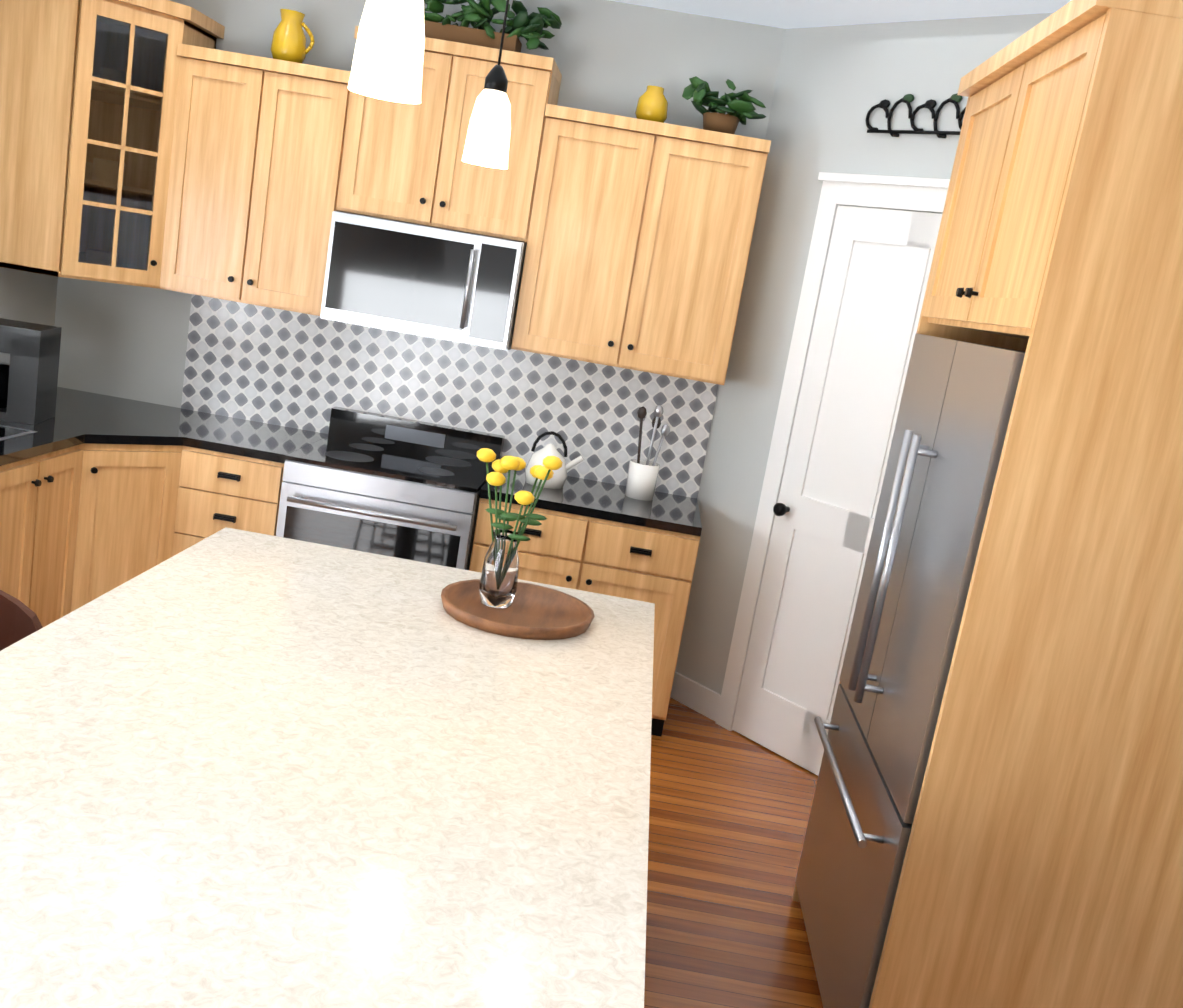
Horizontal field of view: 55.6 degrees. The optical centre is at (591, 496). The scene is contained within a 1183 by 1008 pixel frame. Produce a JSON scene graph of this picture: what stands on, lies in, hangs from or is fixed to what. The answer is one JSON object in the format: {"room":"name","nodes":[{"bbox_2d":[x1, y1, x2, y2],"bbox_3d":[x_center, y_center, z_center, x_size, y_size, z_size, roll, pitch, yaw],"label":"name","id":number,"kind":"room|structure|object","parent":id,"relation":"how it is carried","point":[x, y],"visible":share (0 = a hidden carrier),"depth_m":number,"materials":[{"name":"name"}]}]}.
{"room":"kitchen","nodes":[
{"label":"kitchen","id":0,"kind":"room"},
{"bbox_2d":[0,267,57,363],"bbox_3d":[-2.682,-0.298,1.014,0.150,2.900,8.050,10,11,2],"label":"wall","id":1,"kind":"structure","parent":0,"point":[29,297],"depth_m":4.76,"materials":[{"name":"grey paint"}]},
{"bbox_2d":[54,0,785,498],"bbox_3d":[1.381,-0.383,4.918,7.880,2.900,0.150,10,11,2],"label":"wall","id":2,"kind":"structure","parent":0,"point":[130,342],"depth_m":4.69,"materials":[{"name":"grey paint"}]},
{"bbox_2d":[52,0,191,275],"bbox_3d":[-1.826,-1.389,4.372,0.283,0.974,0.283,10,11,2],"label":"upper cabinet","id":3,"kind":"object","parent":2,"relation":"attached to","point":[162,144],"depth_m":4.36,"materials":[{"name":"brown wood"}]},
{"bbox_2d":[152,40,347,314],"bbox_3d":[-1.349,-1.291,4.666,0.690,0.960,0.350,10,11,2],"label":"upper cabinet","id":4,"kind":"object","parent":2,"relation":"attached to","point":[254,158],"depth_m":4.50,"materials":[{"name":"brown wood"}]},
{"bbox_2d":[271,9,314,62],"bbox_3d":[-1.210,-1.856,4.559,0.173,0.210,0.136,10,11,2],"label":"pitcher","id":5,"kind":"object","parent":4,"relation":"on","point":[288,41],"visible":0.94,"depth_m":4.51,"materials":[{"name":"yellow ceramic"}]},
{"bbox_2d":[316,184,531,349],"bbox_3d":[-0.665,-0.933,4.657,0.770,0.505,0.413,10,11,2],"label":"microwave","id":6,"kind":"object","parent":2,"relation":"attached to","point":[389,263],"depth_m":4.47,"materials":[{"name":"silver metal"}]},
{"bbox_2d":[332,26,561,219],"bbox_3d":[-0.576,-1.454,4.586,0.778,0.701,0.350,10,11,2],"label":"upper cabinet","id":7,"kind":"object","parent":2,"relation":"attached to","point":[389,148],"depth_m":4.43,"materials":[{"name":"brown wood"}]},
{"bbox_2d":[424,0,561,52],"bbox_3d":[-0.481,-1.903,4.487,0.720,0.226,0.260,10,11,2],"label":"plant","id":8,"kind":"object","parent":7,"relation":"on","point":[521,23],"visible":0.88,"depth_m":4.43,"materials":[{"name":"green plant"}]},
{"bbox_2d":[512,100,770,384],"bbox_3d":[0.192,-1.021,4.618,0.880,0.960,0.350,10,11,2],"label":"upper cabinet","id":9,"kind":"object","parent":2,"relation":"attached to","point":[640,238],"depth_m":4.45,"materials":[{"name":"brown wood"}]},
{"bbox_2d":[635,85,667,122],"bbox_3d":[0.246,-1.574,4.519,0.130,0.155,0.127,10,11,2],"label":"jar","id":10,"kind":"object","parent":9,"relation":"on","point":[652,104],"visible":0.73,"depth_m":4.47,"materials":[{"name":"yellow ceramic"}]},
{"bbox_2d":[682,76,765,133],"bbox_3d":[0.530,-1.552,4.496,0.349,0.215,0.212,10,11,2],"label":"potted plant","id":11,"kind":"object","parent":9,"relation":"on","point":[741,109],"visible":0.94,"depth_m":4.45,"materials":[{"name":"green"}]},
{"bbox_2d":[644,697,822,1007],"bbox_3d":[0.878,1.820,1.183,7.880,0.100,8.350,10,11,2],"label":"floor","id":12,"kind":"structure","parent":0,"point":[729,813],"depth_m":3.62,"materials":[{"name":"brown wood"}]},
{"bbox_2d":[0,590,42,650],"bbox_3d":[-1.309,0.668,2.427,0.458,0.941,0.478,10,11,2],"label":"stool","id":13,"kind":"object","parent":12,"relation":"on","point":[19,620],"visible":0.1,"depth_m":2.54,"materials":[{"name":"brown leather"}]},
{"bbox_2d":[0,538,79,626],"bbox_3d":[-2.266,0.225,4.006,0.662,0.879,0.659,10,11,2],"label":"base cabinet","id":14,"kind":"object","parent":12,"relation":"on","point":[45,579],"depth_m":4.06,"materials":[{"name":"brown wood"}]},
{"bbox_2d":[0,387,327,553],"bbox_3d":[-1.872,-0.179,3.999,1.299,0.035,2.132,10,11,2],"label":"countertop","id":15,"kind":"structure","parent":14,"relation":"on","point":[97,473],"depth_m":4.36,"materials":[{"name":"black stone"}]},
{"bbox_2d":[0,426,23,437],"bbox_3d":[-2.222,-0.418,3.822,0.419,0.381,0.419,10,11,2],"label":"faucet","id":16,"kind":"object","parent":15,"relation":"on","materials":[{"name":"silver metal"}]},
{"bbox_2d":[0,318,61,424],"bbox_3d":[-2.200,-0.481,4.237,0.282,0.350,0.220,8,11,-8],"label":"toaster oven","id":17,"kind":"object","parent":15,"relation":"on","point":[28,382],"visible":1,"depth_m":4.17,"materials":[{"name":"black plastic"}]},
{"bbox_2d":[76,518,171,608],"bbox_3d":[-2.113,0.119,4.677,0.884,0.879,0.941,10,11,2],"label":"base cabinet","id":18,"kind":"object","parent":12,"relation":"on","point":[103,572],"depth_m":4.40,"materials":[{"name":"brown wood"}]},
{"bbox_2d":[168,462,284,558],"bbox_3d":[-1.495,0.200,4.795,0.464,0.879,0.661,10,11,2],"label":"base cabinet","id":19,"kind":"object","parent":12,"relation":"on","point":[253,506],"depth_m":4.47,"materials":[{"name":"brown wood"}]},
{"bbox_2d":[0,527,654,1007],"bbox_3d":[-0.582,0.838,2.255,1.260,0.914,2.170,10,11,2],"label":"kitchen island","id":20,"kind":"object","parent":12,"relation":"on","point":[242,769],"visible":1,"depth_m":1.80,"materials":[{"name":"beige stone"}]},
{"bbox_2d":[441,579,594,639],"bbox_3d":[-0.191,0.288,2.897,0.400,0.030,0.400,10,11,2],"label":"tray","id":21,"kind":"object","parent":20,"relation":"on","point":[535,612],"visible":0.85,"depth_m":2.87,"materials":[{"name":"brown wood"}]},
{"bbox_2d":[476,448,562,607],"bbox_3d":[-0.211,0.076,2.881,0.222,0.415,0.206,10,11,2],"label":"vase","id":22,"kind":"object","parent":21,"relation":"on","point":[498,582],"visible":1,"depth_m":2.86,"materials":[{"name":"clear glass"}]},
{"bbox_2d":[276,407,504,569],"bbox_3d":[-0.867,0.235,4.721,0.764,1.044,0.717,10,11,2],"label":"range","id":23,"kind":"object","parent":12,"relation":"on","point":[385,485],"visible":0.58,"depth_m":4.40,"materials":[{"name":"silver metal"}]},
{"bbox_2d":[469,493,700,735],"bbox_3d":[-0.059,0.447,4.770,0.880,0.879,0.620,10,11,2],"label":"base cabinet","id":24,"kind":"object","parent":12,"relation":"on","point":[618,557],"depth_m":4.42,"materials":[{"name":"brown wood"}]},
{"bbox_2d":[480,467,701,533],"bbox_3d":[0.014,0.005,4.682,0.879,0.035,0.623,10,11,2],"label":"countertop","id":25,"kind":"structure","parent":24,"relation":"on","point":[586,495],"depth_m":4.55,"materials":[{"name":"black stone"}]},
{"bbox_2d":[525,431,583,488],"bbox_3d":[-0.150,-0.158,4.676,0.238,0.226,0.175,10,11,2],"label":"kettle","id":26,"kind":"object","parent":25,"relation":"on","point":[557,480],"visible":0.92,"depth_m":4.64,"materials":[{"name":"white ceramic"}]},
{"bbox_2d":[625,405,669,500],"bbox_3d":[0.240,-0.195,4.726,0.148,0.407,0.127,10,11,2],"label":"crock","id":27,"kind":"object","parent":25,"relation":"on","point":[642,477],"visible":1,"depth_m":4.70,"materials":[{"name":"white ceramic"}]},
{"bbox_2d":[795,333,1024,1007],"bbox_3d":[1.073,0.547,2.864,0.816,1.785,0.910,10,11,2],"label":"fridge","id":28,"kind":"object","parent":12,"relation":"on","point":[953,417],"visible":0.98,"depth_m":2.71,"materials":[{"name":"silver metal"}]},
{"bbox_2d":[792,0,1182,1007],"bbox_3d":[1.158,0.215,2.797,0.778,2.480,1.002,10,11,2],"label":"cabinet","id":29,"kind":"object","parent":12,"relation":"on","point":[1044,860],"visible":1,"depth_m":2.33,"materials":[{"name":"brown wood"}]},
{"bbox_2d":[609,0,1070,28],"bbox_3d":[1.369,-1.083,0.609,7.880,0.100,8.350,10,11,2],"label":"ceiling","id":30,"kind":"structure","parent":0,"point":[787,14],"depth_m":4.19,"materials":[{"name":"white paint"}]},
{"bbox_2d":[348,0,424,103],"bbox_3d":[-0.278,-1.097,1.807,0.124,0.870,0.124,10,11,2],"label":"pendant light","id":31,"kind":"object","parent":30,"relation":"hanging from","point":[388,59],"visible":1,"depth_m":1.83,"materials":[{"name":"white glass"}]},
{"bbox_2d":[462,0,510,168],"bbox_3d":[-0.210,-1.295,2.867,0.124,0.870,0.124,10,11,2],"label":"pendant light","id":32,"kind":"object","parent":30,"relation":"hanging from","point":[487,143],"visible":1,"depth_m":2.89,"materials":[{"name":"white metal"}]},
{"bbox_2d":[675,13,1052,694],"bbox_3d":[1.142,-0.305,4.319,0.120,2.900,1.755,-1,15,-42],"label":"wall","id":33,"kind":"structure","parent":0,"point":[833,85],"depth_m":4.58,"materials":[{"name":"grey paint"}]},
{"bbox_2d":[670,671,720,721],"bbox_3d":[2.358,1.961,1.158,4.615,0.120,7.935,10,11,2],"label":"baseboard","id":34,"kind":"structure","parent":33,"relation":"attached to","point":[696,696],"depth_m":4.97,"materials":[{"name":"white"}]},
{"bbox_2d":[716,172,949,774],"bbox_3d":[1.048,-0.026,4.303,0.735,2.335,0.735,10,11,2],"label":"pantry door","id":35,"kind":"structure","parent":33,"relation":"in","point":[865,281],"depth_m":4.43,"materials":[{"name":"white wood"}]},
{"bbox_2d":[865,93,965,137],"bbox_3d":[1.282,-1.373,4.043,0.014,0.157,0.702,-1,15,-42],"label":"coat rack","id":36,"kind":"object","parent":33,"relation":"attached to","point":[931,104],"visible":0.6,"depth_m":4.14,"materials":[{"name":"black metal"}]}
]}

